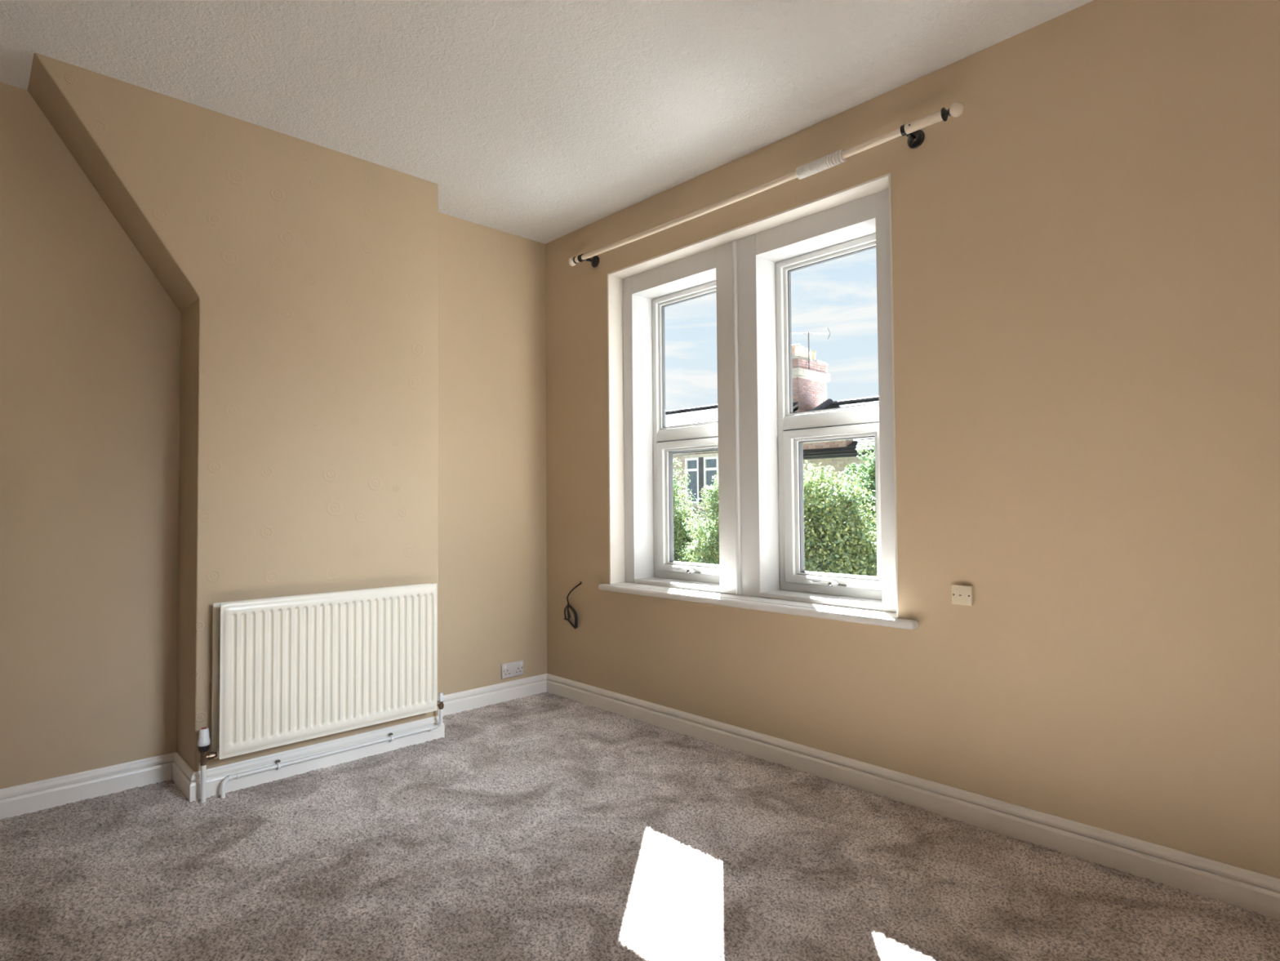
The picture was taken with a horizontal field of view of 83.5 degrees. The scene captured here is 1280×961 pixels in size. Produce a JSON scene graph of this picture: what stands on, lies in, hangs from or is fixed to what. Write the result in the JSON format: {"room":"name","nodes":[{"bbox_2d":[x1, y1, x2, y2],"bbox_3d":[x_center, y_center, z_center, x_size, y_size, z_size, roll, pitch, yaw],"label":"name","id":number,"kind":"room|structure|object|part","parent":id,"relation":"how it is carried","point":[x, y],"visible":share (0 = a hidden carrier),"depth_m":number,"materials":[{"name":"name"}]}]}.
{"room":"empty bedroom","nodes":[
{"label":"empty bedroom","id":0,"kind":"room"},
{"bbox_2d":[27,53,438,771],"bbox_3d":[-1.531,-0.069,2.859,1.426,2.620,0.310,1,-2,-44],"label":"wall","id":1,"kind":"structure","parent":0,"point":[301,276],"depth_m":2.77,"materials":[{"name":"beige paint"}]},
{"bbox_2d":[171,751,194,801],"bbox_3d":[-1.685,1.088,2.643,0.018,0.097,0.308,1,-2,-44],"label":"baseboard","id":2,"kind":"structure","parent":1,"relation":"attached to","point":[182,773],"depth_m":2.63,"materials":[{"name":"paint"}]},
{"bbox_2d":[190,715,444,802],"bbox_3d":[-1.235,1.091,2.872,0.984,0.097,0.018,1,-2,-44],"label":"baseboard","id":3,"kind":"structure","parent":1,"relation":"attached to","point":[215,775],"depth_m":2.81,"materials":[{"name":"paint"}]},
{"bbox_2d":[211,582,437,759],"bbox_3d":[-1.214,0.721,2.849,0.847,0.559,0.100,1,-2,-44],"label":"radiator","id":4,"kind":"object","parent":1,"relation":"attached to","point":[286,669],"visible":1,"depth_m":2.77,"materials":[{"name":"metal"}]},
{"bbox_2d":[197,727,217,803],"bbox_3d":[-1.528,1.004,2.531,0.060,0.264,0.040,1,-2,-44],"label":"radiator valve","id":5,"kind":"object","parent":4,"relation":"attached to","point":[204,740],"visible":1,"depth_m":2.52,"materials":[{"name":"white paint"}]},
{"bbox_2d":[220,709,442,798],"bbox_3d":[-1.194,1.070,2.871,0.867,0.146,0.046,1,-2,-44],"label":"pipe","id":6,"kind":"object","parent":1,"relation":"attached to","point":[391,737],"visible":1,"depth_m":2.82,"materials":[{"name":"white metal"}]},
{"bbox_2d":[437,692,444,709],"bbox_3d":[-0.887,0.970,3.147,0.054,0.070,0.024,1,-2,-44],"label":"valve","id":7,"kind":"object","parent":6,"relation":"on","point":[440,703],"visible":0.81,"depth_m":3.15,"materials":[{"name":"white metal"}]},
{"bbox_2d":[0,82,546,788],"bbox_3d":[-2.289,-0.052,2.527,4.600,2.620,0.300,1,-2,-44],"label":"wall","id":8,"kind":"structure","parent":0,"point":[90,336],"depth_m":2.66,"materials":[{"name":"beige paint"}]},
{"bbox_2d":[0,751,175,819],"bbox_3d":[-2.697,1.075,1.875,2.542,0.097,0.018,1,-2,-44],"label":"baseboard","id":9,"kind":"structure","parent":8,"relation":"attached to","point":[20,799],"depth_m":2.55,"materials":[{"name":"paint"}]},
{"bbox_2d":[438,673,546,715],"bbox_3d":[-0.801,1.111,3.689,0.810,0.097,0.018,1,-2,-44],"label":"baseboard","id":10,"kind":"structure","parent":8,"relation":"attached to","point":[482,696],"depth_m":3.72,"materials":[{"name":"paint"}]},
{"bbox_2d":[501,660,523,678],"bbox_3d":[-0.677,1.004,3.814,0.134,0.075,0.016,1,-2,-44],"label":"wall socket","id":11,"kind":"object","parent":8,"relation":"attached to","point":[516,668],"visible":1,"depth_m":3.81,"materials":[{"name":"plastic"}]},
{"bbox_2d":[0,0,1093,244],"bbox_3d":[-0.388,-1.488,0.799,4.920,0.120,5.500,1,-2,-44],"label":"ceiling","id":12,"kind":"structure","parent":0,"point":[540,121],"depth_m":2.41,"materials":[{"name":"white paint"}]},
{"bbox_2d":[0,692,1279,960],"bbox_3d":[-0.481,1.126,0.614,4.602,0.126,5.500,1,-2,-44],"label":"floor","id":13,"kind":"structure","parent":0,"point":[544,826],"depth_m":2.03,"materials":[{"name":"carpet"}]},
{"bbox_2d":[545,0,1279,878],"bbox_3d":[1.267,-0.087,2.332,0.372,2.620,5.500,1,-2,-44],"label":"wall","id":14,"kind":"structure","parent":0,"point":[1086,255],"depth_m":2.24,"materials":[{"name":"beige paint"}]},
{"bbox_2d":[564,581,582,628],"bbox_3d":[-0.361,0.658,3.801,0.136,0.254,0.026,-2,-2,42],"label":"loose cable","id":15,"kind":"object","parent":14,"relation":"hanging from","point":[568,605],"visible":1,"depth_m":3.80,"materials":[{"name":"black plastic"}]},
{"bbox_2d":[652,280,719,583],"bbox_3d":[0.267,-0.231,3.541,0.101,1.448,0.556,1,-2,-44],"label":"window","id":16,"kind":"structure","parent":14,"relation":"attached to","point":[668,440],"depth_m":3.67,"materials":[{"name":"white plastic"}]},
{"bbox_3d":[0.206,0.438,3.532,0.142,0.023,0.021,-2,-2,43],"label":"lever","id":17,"kind":"part","parent":16,"relation":"part of","materials":[{"name":"white plastic"}]},
{"bbox_3d":[0.278,0.127,3.539,0.067,0.657,0.486,1,-2,-44],"label":"sash","id":18,"kind":"part","parent":16,"relation":"part of","materials":[{"name":"white plastic"}]},
{"bbox_2d":[568,101,964,267],"bbox_3d":[0.356,-1.160,3.030,0.112,0.062,2.019,1,-2,-44],"label":"pole","id":19,"kind":"object","parent":14,"relation":"attached to","point":[912,130],"visible":1,"depth_m":2.75,"materials":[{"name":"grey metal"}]},
{"bbox_2d":[578,253,585,261],"bbox_3d":[-0.295,-1.136,3.661,0.034,0.034,0.012,1,-2,-44],"label":"curtain ring","id":20,"kind":"object","parent":19,"relation":"on","point":[581,258],"depth_m":3.65,"materials":[{"name":"grey metal"}]},
{"bbox_3d":[0.297,-1.156,3.042,0.025,0.032,1.740,1,-2,-44],"label":"rod","id":21,"kind":"part","parent":19,"relation":"part of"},
{"bbox_2d":[795,167,801,179],"bbox_3d":[0.605,-1.165,2.721,0.045,0.045,0.008,1,-3,-44],"label":"curtain ring","id":22,"kind":"object","parent":19,"relation":"hanging from","point":[797,174],"visible":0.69,"depth_m":2.71,"materials":[{"name":"white plastic"}]},
{"bbox_2d":[797,166,803,178],"bbox_3d":[0.611,-1.165,2.714,0.045,0.045,0.008,1,-3,-44],"label":"curtain ring","id":23,"kind":"object","parent":19,"relation":"hanging from","point":[798,168],"visible":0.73,"depth_m":2.70,"materials":[{"name":"white plastic"}]},
{"bbox_2d":[799,165,805,177],"bbox_3d":[0.617,-1.165,2.708,0.045,0.045,0.007,1,-2,-44],"label":"curtain ring","id":24,"kind":"object","parent":19,"relation":"hanging from","point":[800,170],"visible":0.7,"depth_m":2.70,"materials":[{"name":"white plastic"}]},
{"bbox_2d":[801,164,807,177],"bbox_3d":[0.623,-1.166,2.702,0.045,0.045,0.008,1,-3,-44],"label":"curtain ring","id":25,"kind":"object","parent":19,"relation":"hanging from","point":[802,171],"visible":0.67,"depth_m":2.69,"materials":[{"name":"white plastic"}]},
{"bbox_2d":[803,164,809,176],"bbox_3d":[0.629,-1.166,2.696,0.045,0.045,0.007,1,-2,-44],"label":"curtain ring","id":26,"kind":"object","parent":19,"relation":"hanging from","point":[804,166],"visible":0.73,"depth_m":2.68,"materials":[{"name":"white plastic"}]},
{"bbox_2d":[805,163,811,175],"bbox_3d":[0.635,-1.166,2.690,0.045,0.045,0.008,1,-3,-44],"label":"curtain ring","id":27,"kind":"object","parent":19,"relation":"hanging from","point":[806,170],"visible":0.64,"depth_m":2.68,"materials":[{"name":"white plastic"}]},
{"bbox_2d":[807,162,813,174],"bbox_3d":[0.641,-1.167,2.683,0.045,0.045,0.008,1,-3,-44],"label":"curtain ring","id":28,"kind":"object","parent":19,"relation":"hanging from","point":[808,165],"visible":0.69,"depth_m":2.67,"materials":[{"name":"white plastic"}]},
{"bbox_2d":[809,161,815,173],"bbox_3d":[0.647,-1.167,2.677,0.045,0.045,0.007,1,-2,-44],"label":"curtain ring","id":29,"kind":"object","parent":19,"relation":"hanging from","point":[811,168],"visible":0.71,"depth_m":2.67,"materials":[{"name":"white plastic"}]},
{"bbox_2d":[811,160,817,173],"bbox_3d":[0.653,-1.167,2.671,0.045,0.045,0.008,1,-3,-44],"label":"curtain ring","id":30,"kind":"object","parent":19,"relation":"hanging from","point":[812,162],"visible":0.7,"depth_m":2.66,"materials":[{"name":"white plastic"}]},
{"bbox_2d":[813,160,819,172],"bbox_3d":[0.659,-1.168,2.665,0.045,0.045,0.008,1,-2,-44],"label":"curtain ring","id":31,"kind":"object","parent":19,"relation":"hanging from","point":[814,163],"visible":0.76,"depth_m":2.65,"materials":[{"name":"white plastic"}]},
{"bbox_2d":[815,159,822,171],"bbox_3d":[0.665,-1.168,2.659,0.045,0.045,0.008,1,-3,-44],"label":"curtain ring","id":32,"kind":"object","parent":19,"relation":"hanging from","point":[816,161],"visible":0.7,"depth_m":2.65,"materials":[{"name":"white plastic"}]},
{"bbox_2d":[817,158,823,170],"bbox_3d":[0.671,-1.168,2.652,0.045,0.045,0.008,1,-3,-44],"label":"curtain ring","id":33,"kind":"object","parent":19,"relation":"hanging from","point":[818,162],"visible":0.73,"depth_m":2.64,"materials":[{"name":"white plastic"}]},
{"bbox_2d":[819,157,826,169],"bbox_3d":[0.677,-1.169,2.646,0.045,0.045,0.008,1,-2,-44],"label":"curtain ring","id":34,"kind":"object","parent":19,"relation":"hanging from","point":[820,159],"visible":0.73,"depth_m":2.63,"materials":[{"name":"white plastic"}]},
{"bbox_2d":[821,156,827,168],"bbox_3d":[0.683,-1.169,2.640,0.045,0.045,0.008,1,-2,-44],"label":"curtain ring","id":35,"kind":"object","parent":19,"relation":"hanging from","point":[822,160],"visible":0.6,"depth_m":2.63,"materials":[{"name":"white plastic"}]},
{"bbox_2d":[823,155,830,168],"bbox_3d":[0.689,-1.169,2.634,0.045,0.045,0.008,1,-3,-44],"label":"curtain ring","id":36,"kind":"object","parent":19,"relation":"hanging from","point":[825,157],"visible":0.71,"depth_m":2.62,"materials":[{"name":"white plastic"}]},
{"bbox_2d":[826,154,832,167],"bbox_3d":[0.696,-1.170,2.626,0.045,0.045,0.009,1,-2,-43],"label":"curtain ring","id":37,"kind":"object","parent":19,"relation":"hanging from","point":[828,156],"visible":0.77,"depth_m":2.61,"materials":[{"name":"white plastic"}]},
{"bbox_2d":[829,153,835,166],"bbox_3d":[0.705,-1.170,2.617,0.045,0.045,0.010,1,-2,-43],"label":"curtain ring","id":38,"kind":"object","parent":19,"relation":"hanging from","point":[831,154],"visible":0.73,"depth_m":2.60,"materials":[{"name":"white plastic"}]},
{"bbox_2d":[832,151,838,164],"bbox_3d":[0.713,-1.171,2.608,0.045,0.045,0.011,1,-2,-43],"label":"curtain ring","id":39,"kind":"object","parent":19,"relation":"hanging from","point":[835,162],"visible":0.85,"depth_m":2.60,"materials":[{"name":"white plastic"}]},
{"bbox_2d":[835,150,841,164],"bbox_3d":[0.722,-1.171,2.599,0.045,0.045,0.010,1,-2,-43],"label":"curtain ring","id":40,"kind":"object","parent":19,"relation":"hanging from","point":[838,162],"visible":0.69,"depth_m":2.59,"materials":[{"name":"white plastic"}]},
{"bbox_2d":[839,149,846,162],"bbox_3d":[0.732,-1.172,2.588,0.045,0.045,0.010,1,-2,-43],"label":"curtain ring","id":41,"kind":"object","parent":19,"relation":"hanging from","point":[842,159],"visible":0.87,"depth_m":2.58,"materials":[{"name":"white plastic"}]},
{"bbox_2d":[900,124,906,136],"bbox_3d":[0.892,-1.182,2.421,0.034,0.034,0.012,1,-2,-44],"label":"curtain ring","id":42,"kind":"object","parent":19,"relation":"on","point":[904,127],"depth_m":2.41,"materials":[{"name":"grey metal"}]},
{"bbox_2d":[775,233,882,599],"bbox_3d":[0.807,-0.252,2.977,0.101,1.448,0.554,1,-2,-44],"label":"window","id":43,"kind":"structure","parent":14,"relation":"attached to","point":[859,421],"depth_m":3.09,"materials":[{"name":"white plastic"}]},
{"bbox_3d":[0.747,0.417,2.967,0.142,0.023,0.021,-2,-2,43],"label":"lever","id":44,"kind":"part","parent":43,"relation":"part of","materials":[{"name":"white plastic"}]},
{"bbox_3d":[0.817,0.107,2.975,0.067,0.657,0.484,1,-2,-44],"label":"sash","id":45,"kind":"part","parent":43,"relation":"part of","materials":[{"name":"white plastic"}]},
{"bbox_2d":[546,673,1279,920],"bbox_3d":[1.173,1.052,2.200,0.018,0.097,4.900,1,-2,-44],"label":"baseboard","id":46,"kind":"structure","parent":14,"relation":"attached to","point":[1248,890],"depth_m":2.28,"materials":[{"name":"paint"}]},
{"bbox_2d":[951,584,973,605],"bbox_3d":[1.052,0.373,2.339,0.022,0.063,0.064,1,-2,-44],"label":"outlet box","id":47,"kind":"object","parent":14,"relation":"attached to","point":[961,594],"visible":1,"depth_m":2.33,"materials":[{"name":"beige plastic"}]},
{"label":"outside","id":48,"kind":"structure","parent":0,"visible":0},
{"bbox_3d":[14.453,4.848,32.018,59.500,0.200,100.000,1,-2,-44],"label":"ground","id":49,"kind":"structure","parent":48,"visible":0},
{"bbox_2d":[672,457,707,562],"bbox_3d":[0.749,1.935,18.579,2.248,5.098,2.115,-1,-2,5],"label":"tree","id":50,"kind":"object","parent":49,"relation":"on","point":[680,534],"visible":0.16,"depth_m":18.17,"materials":[{"name":"green plant"}]},
{"bbox_2d":[678,472,719,564],"bbox_3d":[1.942,2.101,15.689,2.266,4.580,2.070,0,-2,-7],"label":"tree","id":51,"kind":"object","parent":49,"relation":"on","point":[709,548],"visible":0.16,"depth_m":15.52,"materials":[{"name":"green plant"}]},
{"bbox_2d":[665,345,830,563],"bbox_3d":[2.185,0.179,27.202,8.516,9.060,10.240,1,-2,-44],"label":"house","id":52,"kind":"structure","parent":49,"relation":"on","point":[809,386],"depth_m":23.26,"materials":[{"name":"brick"}]},
{"bbox_3d":[1.631,-0.493,22.098,0.010,0.260,0.420,1,-2,-44],"label":"pane","id":53,"kind":"part","parent":52,"relation":"part of","materials":[{"name":"glass"}]},
{"bbox_3d":[1.637,0.177,22.079,0.010,0.920,0.420,1,-2,-44],"label":"pane","id":54,"kind":"part","parent":52,"relation":"part of","materials":[{"name":"grey glass"}]},
{"bbox_3d":[1.871,0.753,21.743,0.100,0.085,1.500,1,-2,-44],"label":"stone sill","id":55,"kind":"part","parent":52,"relation":"part of","materials":[{"name":"beige stone"}]},
{"bbox_3d":[2.169,0.156,21.523,0.010,0.920,0.440,1,-2,-44],"label":"pane","id":56,"kind":"part","parent":52,"relation":"part of","materials":[{"name":"glass"}]},
{"bbox_3d":[2.163,-0.513,21.542,0.010,0.260,0.440,1,-2,-44],"label":"pane","id":57,"kind":"part","parent":52,"relation":"part of","materials":[{"name":"grey glass"}]},
{"bbox_2d":[791,345,795,355],"bbox_3d":[4.981,-4.228,23.656,0.320,0.420,0.315,1,-2,-44],"label":"chimney pot","id":58,"kind":"object","parent":52,"relation":"on","point":[793,347],"depth_m":23.54,"materials":[{"name":"ceramic"}]},
{"bbox_2d":[795,345,804,356],"bbox_3d":[5.298,-4.242,23.960,0.380,0.460,0.374,1,-2,-44],"label":"chimney pot","id":59,"kind":"object","parent":52,"relation":"on","point":[799,350],"depth_m":23.82,"materials":[{"name":"beige ceramic"}]},
{"bbox_2d":[803,347,808,358],"bbox_3d":[5.573,-4.226,24.223,0.340,0.440,0.335,1,-2,-44],"label":"chimney pot","id":60,"kind":"object","parent":52,"relation":"on","point":[806,349],"depth_m":24.09,"materials":[{"name":"beige ceramic"}]},
{"bbox_2d":[791,327,830,369],"bbox_3d":[5.537,-4.272,23.582,1.456,1.496,0.340,-1,-2,3],"label":"tv aerial","id":61,"kind":"object","parent":52,"relation":"attached to","point":[808,333],"visible":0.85,"depth_m":23.56,"materials":[{"name":"metal"}]},
{"bbox_2d":[809,351,816,359],"bbox_3d":[5.862,-4.201,24.499,0.320,0.400,0.315,1,-2,-44],"label":"chimney pot","id":62,"kind":"object","parent":52,"relation":"on","point":[812,353],"depth_m":24.38,"materials":[{"name":"ceramic"}]},
{"bbox_2d":[803,460,876,576],"bbox_3d":[2.924,1.971,11.470,2.350,4.582,2.399,-1,-2,4],"label":"hedge","id":63,"kind":"object","parent":49,"relation":"on","point":[838,526],"visible":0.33,"depth_m":11.00,"materials":[{"name":"green plant"}]},
{"bbox_2d":[803,395,879,554],"bbox_3d":[10.495,0.792,18.504,8.515,7.199,13.742,1,-2,-44],"label":"house","id":64,"kind":"structure","parent":49,"relation":"on","point":[837,454],"depth_m":18.58,"materials":[{"name":"brick"}]},
{"bbox_2d":[840,438,876,574],"bbox_3d":[4.456,1.754,13.583,1.631,5.111,1.903,-1,-2,29],"label":"tree","id":65,"kind":"object","parent":49,"relation":"on","point":[869,475],"visible":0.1,"depth_m":13.42,"materials":[{"name":"green plant"}]}
]}

